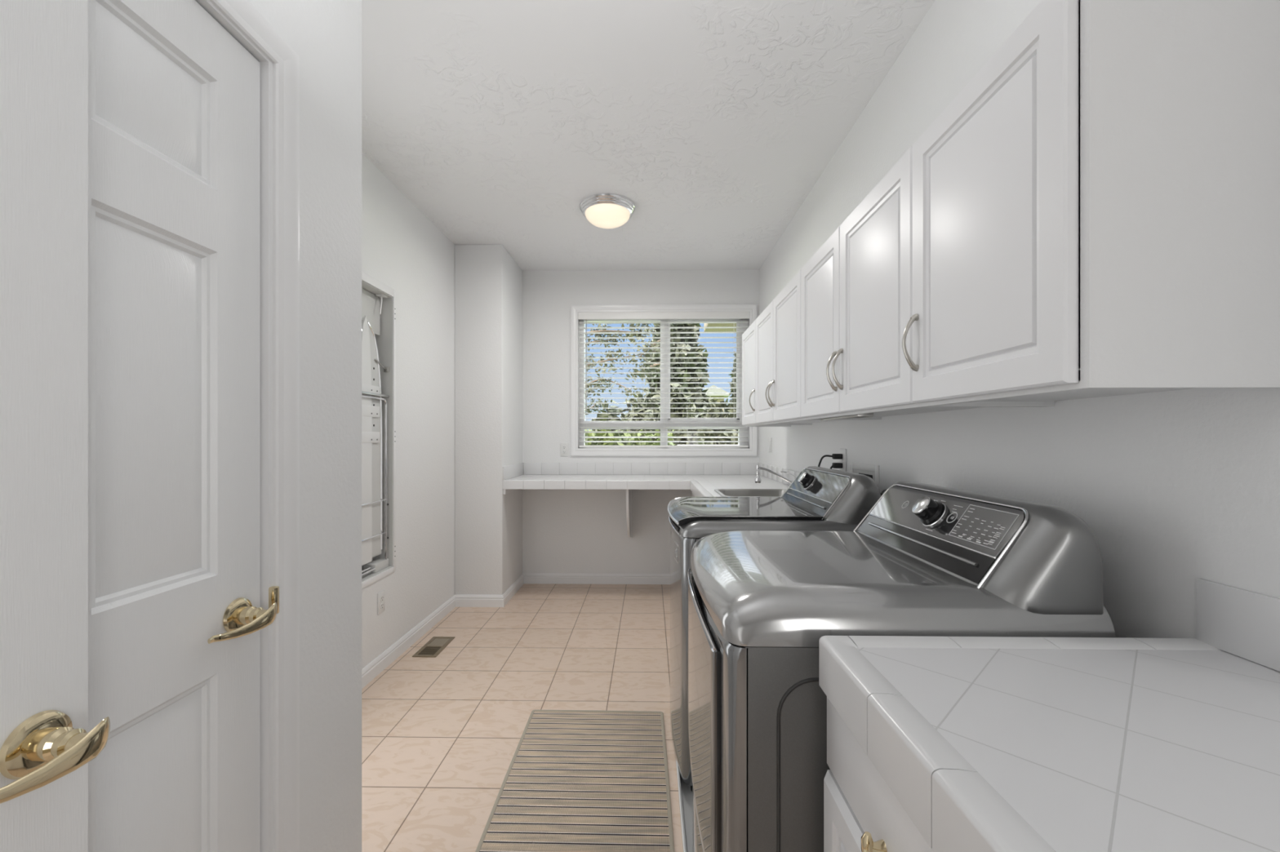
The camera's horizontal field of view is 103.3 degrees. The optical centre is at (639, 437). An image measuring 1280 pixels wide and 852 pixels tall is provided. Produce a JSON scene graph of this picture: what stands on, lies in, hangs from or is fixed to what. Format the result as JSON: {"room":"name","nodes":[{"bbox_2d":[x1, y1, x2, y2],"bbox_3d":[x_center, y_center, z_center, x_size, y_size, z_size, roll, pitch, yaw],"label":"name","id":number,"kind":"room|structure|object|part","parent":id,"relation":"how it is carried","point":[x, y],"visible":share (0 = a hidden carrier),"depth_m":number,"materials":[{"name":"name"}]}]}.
{"room":"laundry room","nodes":[
{"label":"laundry room","id":0,"kind":"room"},
{"bbox_2d":[248,0,361,851],"bbox_3d":[-1.131,-0.091,-0.599,0.680,2.710,3.960,0,0,1],"label":"wall","id":1,"kind":"structure","parent":0,"point":[326,35],"depth_m":1.24,"materials":[{"name":"white paint"}]},
{"bbox_2d":[0,0,110,851],"bbox_3d":[-0.658,0.245,0.234,0.106,2.022,0.764,0,0,1],"label":"door","id":2,"kind":"structure","parent":1,"relation":"in","point":[47,747],"depth_m":0.56,"materials":[{"name":"white paint"}]},
{"bbox_3d":[-0.616,0.338,0.514,0.018,0.041,0.134,0,0,12],"label":"lever blade","id":3,"kind":"part","parent":2,"relation":"part of","materials":[{"name":"gold metal"}]},
{"bbox_2d":[88,0,279,851],"bbox_3d":[-0.798,0.240,0.654,0.179,2.047,0.807,0,0,1],"label":"door","id":4,"kind":"structure","parent":1,"relation":"in","point":[184,601],"depth_m":0.86,"materials":[{"name":"white paint"}]},
{"bbox_3d":[-0.720,0.341,0.926,0.018,0.041,0.134,0,0,12],"label":"lever blade","id":5,"kind":"part","parent":4,"relation":"part of","materials":[{"name":"gold metal"}]},
{"bbox_3d":[-0.756,0.336,1.044,0.018,0.057,0.015,0,0,1],"label":"strike plate","id":6,"kind":"part","parent":4,"relation":"part of","materials":[{"name":"gold metal"}]},
{"bbox_2d":[208,0,299,851],"bbox_3d":[-0.759,0.216,0.656,0.017,2.096,0.901,0,0,1],"label":"trim","id":7,"kind":"structure","parent":1,"relation":"attached to","point":[285,60],"depth_m":1.07,"materials":[{"name":"white paint"}]},
{"bbox_2d":[361,152,454,669],"bbox_3d":[-1.467,-0.091,2.866,0.120,2.710,3.077,0,0,1],"label":"wall","id":8,"kind":"structure","parent":0,"point":[402,249],"depth_m":3.15,"materials":[{"name":"white paint"}]},
{"bbox_2d":[361,271,395,588],"bbox_3d":[-1.460,-0.040,2.693,0.118,1.607,0.420,0,0,1],"label":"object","id":9,"kind":"object","parent":8,"relation":"attached to","point":[378,308],"visible":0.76,"depth_m":2.79,"materials":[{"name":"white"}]},
{"bbox_3d":[-1.445,-0.001,2.688,0.010,0.060,0.230,0,0,1],"label":"cross plate","id":10,"kind":"part","parent":9,"relation":"part of","materials":[{"name":"white plastic"}]},
{"bbox_3d":[-1.445,-0.141,2.688,0.010,0.060,0.230,0,0,1],"label":"cross plate","id":11,"kind":"part","parent":9,"relation":"part of","materials":[{"name":"white plastic"}]},
{"bbox_3d":[-1.445,-0.259,2.688,0.010,0.045,0.230,0,0,1],"label":"cross plate","id":12,"kind":"part","parent":9,"relation":"part of","materials":[{"name":"white plastic"}]},
{"bbox_3d":[-1.432,0.532,2.698,0.008,0.008,0.298,0,0,1],"label":"cross rod","id":13,"kind":"part","parent":9,"relation":"part of","materials":[{"name":"silver metal"}]},
{"bbox_3d":[-1.432,0.349,2.698,0.008,0.008,0.298,0,0,1],"label":"cross rod","id":14,"kind":"part","parent":9,"relation":"part of","materials":[{"name":"silver metal"}]},
{"bbox_3d":[-1.432,0.250,2.698,0.012,0.939,0.314,0,0,1],"label":"leg frame","id":15,"kind":"part","parent":9,"relation":"part of","materials":[{"name":"silver metal"}]},
{"bbox_3d":[-1.442,-0.737,2.826,0.040,0.114,0.054,0,0,1],"label":"latch rod","id":16,"kind":"part","parent":9,"relation":"part of","materials":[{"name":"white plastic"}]},
{"bbox_3d":[-1.438,-0.400,2.819,0.030,0.059,0.116,0,0,1],"label":"lock arm","id":17,"kind":"part","parent":9,"relation":"part of","materials":[{"name":"silver metal"}]},
{"bbox_2d":[377,590,385,614],"bbox_3d":[-1.404,0.894,2.754,0.009,0.115,0.070,0,0,1],"label":"wall outlet","id":18,"kind":"object","parent":8,"relation":"attached to","point":[381,596],"visible":1,"depth_m":2.75,"materials":[{"name":"white plastic"}]},
{"bbox_2d":[361,595,455,688],"bbox_3d":[-1.405,1.220,2.592,0.014,0.088,2.410,0,0,1],"label":"baseboard","id":19,"kind":"structure","parent":8,"relation":"attached to","point":[381,662],"depth_m":2.99,"materials":[{"name":"white paint"}]},
{"bbox_2d":[454,244,522,595],"bbox_3d":[-1.204,-0.091,4.097,0.360,2.710,0.607,0,0,1],"label":"wall pillar","id":20,"kind":"structure","parent":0,"point":[488,281],"depth_m":3.79,"materials":[{"name":"white paint"}]},
{"bbox_2d":[454,594,503,607],"bbox_3d":[-1.202,1.220,3.786,0.374,0.088,0.014,0,0,1],"label":"baseboard","id":21,"kind":"structure","parent":20,"relation":"attached to","point":[461,600],"depth_m":3.78,"materials":[{"name":"white paint"}]},
{"bbox_2d":[502,573,524,606],"bbox_3d":[-1.017,1.220,4.086,0.014,0.088,0.621,0,0,1],"label":"baseboard","id":22,"kind":"structure","parent":20,"relation":"attached to","point":[513,588],"depth_m":4.05,"materials":[{"name":"white paint"}]},
{"bbox_2d":[361,583,683,851],"bbox_3d":[-0.331,1.314,0.895,2.825,0.100,7.217,0,0,1],"label":"floor","id":23,"kind":"structure","parent":0,"point":[442,734],"depth_m":2.50,"materials":[{"name":"tile"}]},
{"bbox_2d":[412,636,454,657],"bbox_3d":[-1.241,1.262,3.061,0.138,0.005,0.290,0,0,1],"label":"floor vent","id":24,"kind":"object","parent":23,"relation":"in","point":[435,645],"visible":1,"depth_m":3.05,"materials":[{"name":"brown metal"}]},
{"bbox_2d":[417,646,441,654],"bbox_3d":[-1.242,1.262,3.000,0.098,0.003,0.108,0,0,1],"label":"grille","id":25,"kind":"object","parent":24,"relation":"attached to","point":[424,650],"depth_m":3.00,"materials":[{"name":"brown metal"}]},
{"bbox_2d":[475,709,674,851],"bbox_3d":[-0.197,1.260,1.874,0.625,0.009,0.923,0,0,1],"label":"rug","id":26,"kind":"object","parent":23,"relation":"on","point":[575,780],"visible":1,"depth_m":1.82,"materials":[{"name":"beige fabric"}]},
{"bbox_2d":[675,760,692,851],"bbox_3d":[0.552,1.240,1.691,0.841,0.048,1.598,0,0,1],"label":"pan","id":27,"kind":"object","parent":23,"relation":"on","point":[685,793],"visible":0.05,"depth_m":1.69,"materials":[{"name":"white plastic"}]},
{"bbox_2d":[666,466,887,791],"bbox_3d":[0.539,0.697,2.127,0.844,1.123,0.732,0,0,1],"label":"washer","id":28,"kind":"object","parent":27,"relation":"on","point":[819,498],"visible":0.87,"depth_m":1.84,"materials":[{"name":"grey metal"}]},
{"bbox_3d":[0.165,0.786,2.136,0.074,0.865,0.728,0,0,1],"label":"panel","id":29,"kind":"part","parent":28,"relation":"part of","materials":[{"name":"grey metal"}]},
{"bbox_3d":[0.396,0.303,2.132,0.544,0.034,0.604,0,0,1],"label":"lid","id":30,"kind":"part","parent":28,"relation":"part of","materials":[{"name":"black metal"}]},
{"bbox_3d":[0.396,0.293,2.132,0.524,0.019,0.584,0,0,1],"label":"lid glass","id":31,"kind":"part","parent":28,"relation":"part of","materials":[{"name":"grey"}]},
{"bbox_3d":[0.400,0.293,1.834,0.516,0.019,0.003,0,0,1],"label":"lid trim","id":32,"kind":"part","parent":28,"relation":"part of","materials":[{"name":"silver metal"}]},
{"bbox_3d":[0.720,0.185,2.192,0.068,0.072,0.068,0,0,1],"label":"knob","id":33,"kind":"part","parent":28,"relation":"part of","materials":[{"name":"black"}]},
{"bbox_3d":[0.739,0.193,2.124,0.070,0.091,0.570,0,0,1],"label":"control panel","id":34,"kind":"part","parent":28,"relation":"part of","materials":[{"name":"grey metal"}]},
{"bbox_2d":[687,480,1115,851],"bbox_3d":[0.502,0.696,1.288,0.747,1.124,0.732,0,0,1],"label":"dryer","id":35,"kind":"object","parent":27,"relation":"on","point":[927,560],"visible":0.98,"depth_m":0.96,"materials":[{"name":"grey metal"}]},
{"bbox_3d":[0.171,0.751,1.296,0.085,0.725,0.587,0,0,1],"label":"door","id":36,"kind":"part","parent":35,"relation":"part of","materials":[{"name":"grey metal"}]},
{"bbox_3d":[0.197,0.759,1.295,0.127,0.749,0.627,0,0,1],"label":"door","id":37,"kind":"part","parent":35,"relation":"part of","materials":[{"name":"black"}]},
{"bbox_3d":[0.173,0.810,1.296,0.064,0.847,0.728,0,0,1],"label":"panel","id":38,"kind":"part","parent":35,"relation":"part of","materials":[{"name":"grey metal"}]},
{"bbox_3d":[0.721,0.184,1.267,0.068,0.072,0.068,0,0,1],"label":"knob","id":39,"kind":"part","parent":35,"relation":"part of","materials":[{"name":"black"}]},
{"bbox_3d":[0.741,0.192,1.284,0.070,0.090,0.570,0,0,1],"label":"control panel","id":40,"kind":"part","parent":35,"relation":"part of","materials":[{"name":"grey metal"}]},
{"bbox_3d":[0.737,0.190,1.093,0.054,0.070,0.164,0,0,1],"label":"display frame","id":41,"kind":"part","parent":35,"relation":"part of","materials":[{"name":"grey plastic"}]},
{"bbox_2d":[823,697,933,851],"bbox_3d":[0.600,0.833,0.381,0.644,0.863,0.984,0,0,1],"label":"base cabinet","id":42,"kind":"object","parent":23,"relation":"on","point":[862,814],"visible":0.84,"depth_m":0.75,"materials":[{"name":"white wood"}]},
{"bbox_3d":[0.320,0.869,0.653,0.020,0.590,0.447,0,0,1],"label":"door","id":43,"kind":"part","parent":42,"relation":"part of","materials":[{"name":"white wood"}]},
{"bbox_3d":[0.300,0.534,0.628,0.036,0.033,0.086,0,0,1],"label":"drawer pull","id":44,"kind":"part","parent":42,"relation":"part of","materials":[{"name":"gold metal"}]},
{"bbox_2d":[818,578,1279,851],"bbox_3d":[0.627,0.335,0.377,0.651,0.188,1.018,0,0,1],"label":"countertop","id":45,"kind":"structure","parent":42,"relation":"on","point":[985,744],"depth_m":0.61,"materials":[{"name":"tile"}]},
{"bbox_3d":[0.680,0.819,3.212,0.590,0.890,1.388,0,0,1],"label":"cabinet","id":46,"kind":"object","parent":23,"relation":"on","visible":0},
{"bbox_2d":[502,462,799,497],"bbox_3d":[-0.013,0.323,3.449,2.045,0.209,1.857,0,0,1],"label":"countertop","id":47,"kind":"structure","parent":46,"relation":"on","point":[702,479],"depth_m":4.05,"materials":[{"name":"tile"}]},
{"bbox_2d":[714,488,788,497],"bbox_3d":[0.680,0.416,2.913,0.464,0.201,0.434,0,0,1],"label":"sink","id":48,"kind":"object","parent":47,"relation":"in","point":[722,492],"visible":0.22,"depth_m":3.10,"materials":[{"name":"silver metal"}]},
{"bbox_2d":[754,465,795,483],"bbox_3d":[0.814,0.240,2.924,0.310,0.164,0.059,0,0,-2],"label":"faucet","id":49,"kind":"object","parent":47,"relation":"on","point":[757,479],"visible":0.68,"depth_m":2.90,"materials":[{"name":"silver metal"}]},
{"bbox_2d":[522,269,759,573],"bbox_3d":[-0.114,-0.091,4.455,2.525,2.710,0.150,0,0,1],"label":"wall","id":50,"kind":"structure","parent":0,"point":[575,531],"depth_m":4.39,"materials":[{"name":"white paint"}]},
{"bbox_2d":[560,443,568,456],"bbox_3d":[-0.655,0.104,4.386,0.070,0.115,0.009,0,0,1],"label":"wall outlet","id":51,"kind":"object","parent":50,"relation":"attached to","point":[563,446],"visible":1,"depth_m":4.38,"materials":[{"name":"white plastic"}]},
{"bbox_2d":[523,573,670,584],"bbox_3d":[0.004,1.220,4.371,2.045,0.088,0.014,0,0,1],"label":"baseboard","id":52,"kind":"structure","parent":50,"relation":"attached to","point":[529,578],"depth_m":4.37,"materials":[{"name":"white paint"}]},
{"bbox_2d":[626,487,631,537],"bbox_3d":[-0.095,0.619,4.122,0.055,0.490,0.515,0,0,1],"label":"bracket","id":53,"kind":"object","parent":50,"relation":"attached to","point":[628,492],"visible":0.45,"depth_m":4.12,"materials":[{"name":"white paint"}]},
{"bbox_2d":[570,304,757,456],"bbox_3d":[0.205,-0.493,4.438,1.603,1.301,0.162,0,0,1],"label":"window","id":54,"kind":"structure","parent":50,"relation":"in","point":[752,451],"depth_m":4.38,"materials":[{"name":"white plastic"}]},
{"bbox_2d":[577,311,749,448],"bbox_3d":[0.204,-0.498,4.401,1.479,1.172,0.066,0,0,1],"label":"window blind","id":55,"kind":"object","parent":54,"relation":"attached to","point":[651,315],"visible":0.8,"depth_m":4.40,"materials":[{"name":"white plastic"}]},
{"bbox_3d":[-0.462,-0.486,4.416,0.002,1.100,0.055,0,0,1],"label":"ladder cord","id":56,"kind":"part","parent":55,"relation":"part of","materials":[{"name":"white fabric"}]},
{"bbox_3d":[0.204,0.078,4.404,1.463,0.020,0.050,0,0,1],"label":"rail","id":57,"kind":"part","parent":55,"relation":"part of","materials":[{"name":"white plastic"}]},
{"bbox_3d":[0.204,0.096,4.407,1.486,0.006,0.065,0,0,1],"label":"sill","id":58,"kind":"part","parent":54,"relation":"part of","materials":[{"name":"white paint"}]},
{"bbox_3d":[0.557,-0.590,4.458,0.629,0.888,0.028,0,0,1],"label":"sash","id":59,"kind":"part","parent":54,"relation":"part of","materials":[{"name":"white plastic"}]},
{"bbox_2d":[361,0,935,271],"bbox_3d":[-0.331,-1.496,0.895,2.825,0.100,7.217,0,0,1],"label":"ceiling","id":60,"kind":"structure","parent":0,"point":[717,120],"depth_m":2.27,"materials":[{"name":"white paint"}]},
{"bbox_2d":[579,193,635,228],"bbox_3d":[-0.203,-1.386,3.169,0.348,0.120,0.348,0,0,1],"label":"ceiling light","id":61,"kind":"object","parent":60,"relation":"attached to","point":[603,211],"visible":1,"depth_m":3.07,"materials":[{"name":"white glass"}]},
{"bbox_2d":[759,0,1279,638],"bbox_3d":[1.022,-0.091,0.870,0.120,2.710,6.977,0,0,1],"label":"wall","id":62,"kind":"structure","parent":0,"point":[1174,489],"depth_m":1.12,"materials":[{"name":"white paint"}]},
{"bbox_2d":[502,462,799,485],"bbox_3d":[-0.013,0.270,3.450,2.045,0.103,1.856,0,0,1],"label":"backsplash","id":63,"kind":"structure","parent":62,"relation":"attached to","point":[522,468],"depth_m":4.36,"materials":[{"name":"white tile"}]},
{"bbox_2d":[742,320,791,426],"bbox_3d":[0.827,-0.385,3.189,0.356,0.623,0.442,0,0,1],"label":"upper cabinet","id":64,"kind":"object","parent":62,"relation":"attached to","point":[748,336],"visible":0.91,"depth_m":3.18,"materials":[{"name":"white wood"}]},
{"bbox_3d":[0.692,-0.389,3.192,0.020,0.614,0.439,0,0,1],"label":"door","id":65,"kind":"part","parent":64,"relation":"part of","materials":[{"name":"white wood"}]},
{"bbox_3d":[0.662,-0.221,2.997,0.035,0.135,0.017,0,0,1],"label":"handle","id":66,"kind":"part","parent":64,"relation":"part of","materials":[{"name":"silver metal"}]},
{"bbox_2d":[768,437,771,453],"bbox_3d":[1.014,0.059,3.957,0.010,0.115,0.070,0,0,1],"label":"light switch","id":67,"kind":"object","parent":62,"relation":"attached to","point":[770,438],"visible":1,"depth_m":3.94,"materials":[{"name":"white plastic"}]},
{"bbox_2d":[755,270,878,425],"bbox_3d":[0.814,-0.385,2.526,0.356,0.623,0.885,0,0,1],"label":"upper cabinet","id":68,"kind":"object","parent":62,"relation":"attached to","point":[778,327],"visible":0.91,"depth_m":2.44,"materials":[{"name":"white wood"}]},
{"bbox_3d":[0.684,-0.389,2.760,0.020,0.614,0.418,0,0,1],"label":"door","id":69,"kind":"part","parent":68,"relation":"part of","materials":[{"name":"white wood"}]},
{"bbox_3d":[0.654,-0.221,2.576,0.035,0.135,0.017,0,0,1],"label":"handle","id":70,"kind":"part","parent":68,"relation":"part of","materials":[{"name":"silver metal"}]},
{"bbox_3d":[0.653,-0.221,2.524,0.035,0.135,0.017,0,0,1],"label":"handle","id":71,"kind":"part","parent":68,"relation":"part of","materials":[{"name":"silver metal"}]},
{"bbox_3d":[0.675,-0.389,2.318,0.020,0.614,0.461,0,0,1],"label":"door","id":72,"kind":"part","parent":68,"relation":"part of","materials":[{"name":"white wood"}]},
{"bbox_2d":[817,453,842,466],"bbox_3d":[0.926,0.372,2.480,0.113,0.585,0.054,0,0,1],"label":"plug","id":73,"kind":"object","parent":62,"relation":"attached to","point":[835,456],"visible":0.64,"depth_m":2.46,"materials":[{"name":"black plastic"}]},
{"bbox_3d":[0.925,0.374,2.480,0.107,0.580,0.039,0,0,-11],"label":"cord","id":74,"kind":"part","parent":73,"relation":"part of","materials":[{"name":"black rubber"}]},
{"bbox_2d":[830,462,842,469],"bbox_3d":[0.954,0.344,2.468,0.057,0.441,0.030,0,0,1],"label":"plug","id":75,"kind":"object","parent":62,"relation":"attached to","point":[835,465],"visible":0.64,"depth_m":2.45,"materials":[{"name":"black plastic"}]},
{"bbox_2d":[840,448,846,471],"bbox_3d":[0.987,0.114,2.467,0.009,0.120,0.075,0,0,1],"label":"wall outlet","id":76,"kind":"object","parent":62,"relation":"attached to","point":[843,451],"visible":0.75,"depth_m":2.45,"materials":[{"name":"white plastic"}]},
{"bbox_2d":[849,462,879,488],"bbox_3d":[0.984,0.197,2.228,0.006,0.165,0.292,0,0,1],"label":"box","id":77,"kind":"object","parent":62,"relation":"attached to","point":[872,471],"visible":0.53,"depth_m":2.19,"materials":[{"name":"white plastic"}]},
{"bbox_2d":[800,145,1047,419],"bbox_3d":[0.798,-0.385,1.643,0.356,0.623,0.882,0,0,1],"label":"upper cabinet","id":78,"kind":"object","parent":62,"relation":"attached to","point":[856,289],"visible":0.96,"depth_m":1.49,"materials":[{"name":"white wood"}]},
{"bbox_3d":[0.667,-0.389,1.873,0.020,0.614,0.423,0,0,1],"label":"door","id":79,"kind":"part","parent":78,"relation":"part of","materials":[{"name":"white wood"}]},
{"bbox_3d":[0.638,-0.221,1.686,0.035,0.135,0.017,0,0,1],"label":"handle","id":80,"kind":"part","parent":78,"relation":"part of","materials":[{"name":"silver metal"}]},
{"bbox_3d":[0.637,-0.221,1.634,0.035,0.135,0.017,0,0,1],"label":"handle","id":81,"kind":"part","parent":78,"relation":"part of","materials":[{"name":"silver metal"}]},
{"bbox_2d":[820,413,873,421],"bbox_3d":[0.763,-0.077,1.891,0.055,0.016,0.370,0,0,1],"label":"light","id":82,"kind":"object","parent":78,"relation":"attached to","point":[869,415],"visible":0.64,"depth_m":1.80,"materials":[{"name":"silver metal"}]},
{"bbox_3d":[0.659,-0.389,1.432,0.020,0.614,0.452,0,0,1],"label":"door","id":83,"kind":"part","parent":78,"relation":"part of","materials":[{"name":"white wood"}]},
{"bbox_2d":[902,0,1279,407],"bbox_3d":[0.785,-0.385,0.970,0.356,0.623,0.464,0,0,1],"label":"upper cabinet","id":84,"kind":"object","parent":62,"relation":"attached to","point":[1096,210],"visible":1,"depth_m":0.74,"materials":[{"name":"white wood"}]},
{"bbox_3d":[0.628,-0.221,1.179,0.035,0.135,0.017,0,0,1],"label":"handle","id":85,"kind":"part","parent":84,"relation":"part of","materials":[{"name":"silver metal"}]},
{"bbox_3d":[0.650,-0.389,0.981,0.020,0.614,0.444,0,0,1],"label":"door","id":86,"kind":"part","parent":84,"relation":"part of","materials":[{"name":"white wood"}]},
{"bbox_2d":[1196,578,1279,671],"bbox_3d":[0.948,0.294,0.365,0.009,0.107,1.005,0,0,1],"label":"backsplash","id":87,"kind":"structure","parent":62,"relation":"attached to","point":[1242,623],"depth_m":0.80,"materials":[{"name":"white tile"}]},
{"label":"outside","id":88,"kind":"structure","parent":0,"visible":0},
{"bbox_2d":[703,323,736,332],"bbox_3d":[1.167,-1.111,4.906,1.050,0.090,0.400,0,0,1],"label":"roof eave","id":89,"kind":"object","parent":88,"point":[705,330],"visible":0.16,"depth_m":4.95,"materials":[{"name":"brown paint"}]},
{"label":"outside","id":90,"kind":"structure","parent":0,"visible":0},
{"bbox_3d":[0.793,2.114,42.331,80.000,0.100,75.323,0,0,1],"label":"floor","id":91,"kind":"structure","parent":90,"visible":0},
{"bbox_2d":[590,399,635,445],"bbox_3d":[-0.537,0.760,8.932,1.381,2.922,1.022,0,0,1],"label":"shrub","id":92,"kind":"object","parent":91,"relation":"on","point":[608,411],"visible":0.02,"depth_m":8.84,"materials":[{"name":"green plant"}]},
{"bbox_2d":[585,324,660,415],"bbox_3d":[-0.393,-0.436,7.495,1.660,5.002,0.697,0,0,-6],"label":"pine tree","id":93,"kind":"object","parent":91,"relation":"on","point":[610,355],"visible":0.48,"depth_m":7.46,"materials":[{"name":"green plant"}]},
{"bbox_2d":[585,429,675,445],"bbox_3d":[-0.470,0.993,6.613,1.964,2.282,0.657,0,0,1],"label":"clipped hedge","id":94,"kind":"object","parent":91,"relation":"on","point":[589,434],"visible":0.04,"depth_m":6.47,"materials":[{"name":"green plant"}]},
{"bbox_2d":[619,391,659,440],"bbox_3d":[-0.017,0.601,10.444,1.549,3.139,1.228,0,0,1],"label":"shrub","id":95,"kind":"object","parent":91,"relation":"on","point":[632,400],"visible":0.08,"depth_m":10.25,"materials":[{"name":"green plant"}]},
{"bbox_2d":[642,323,711,417],"bbox_3d":[0.884,-1.723,13.014,2.674,7.573,2.728,0,0,1],"label":"conifer tree","id":96,"kind":"object","parent":91,"relation":"on","point":[672,325],"visible":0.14,"depth_m":12.47,"materials":[{"name":"green plant"}]},
{"bbox_2d":[644,381,711,445],"bbox_3d":[0.695,0.564,9.217,1.321,3.197,1.058,0,0,1],"label":"shrub","id":97,"kind":"object","parent":91,"relation":"on","point":[674,385],"visible":0.06,"depth_m":9.05,"materials":[{"name":"green plant"}]},
{"bbox_2d":[676,444,737,445],"bbox_3d":[1.403,1.079,6.550,1.840,1.970,0.150,0,0,1],"label":"wall","id":98,"kind":"structure","parent":91,"relation":"on","point":[677,445],"depth_m":6.49,"materials":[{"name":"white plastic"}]},
{"bbox_2d":[700,395,733,444],"bbox_3d":[1.637,0.673,10.397,1.639,3.085,1.258,0,0,1],"label":"shrub","id":99,"kind":"object","parent":91,"relation":"on","point":[710,400],"visible":0.06,"depth_m":10.25,"materials":[{"name":"green plant"}]},
{"bbox_2d":[704,385,730,412],"bbox_3d":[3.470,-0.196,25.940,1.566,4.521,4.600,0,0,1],"label":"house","id":100,"kind":"structure","parent":91,"relation":"on","point":[709,390],"depth_m":23.64,"materials":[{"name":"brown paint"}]},
{"bbox_2d":[718,395,737,444],"bbox_3d":[1.944,0.602,9.183,1.260,3.121,1.030,0,0,1],"label":"shrub","id":101,"kind":"object","parent":91,"relation":"on","point":[731,411],"visible":0.04,"depth_m":9.19,"materials":[{"name":"green plant"}]},
{"bbox_2d":[727,351,736,417],"bbox_3d":[3.170,-0.398,15.919,1.420,4.924,1.414,0,0,-44],"label":"conifer tree","id":102,"kind":"object","parent":91,"relation":"on","point":[734,380],"visible":0.02,"depth_m":15.88,"materials":[{"name":"green plant"}]}
]}

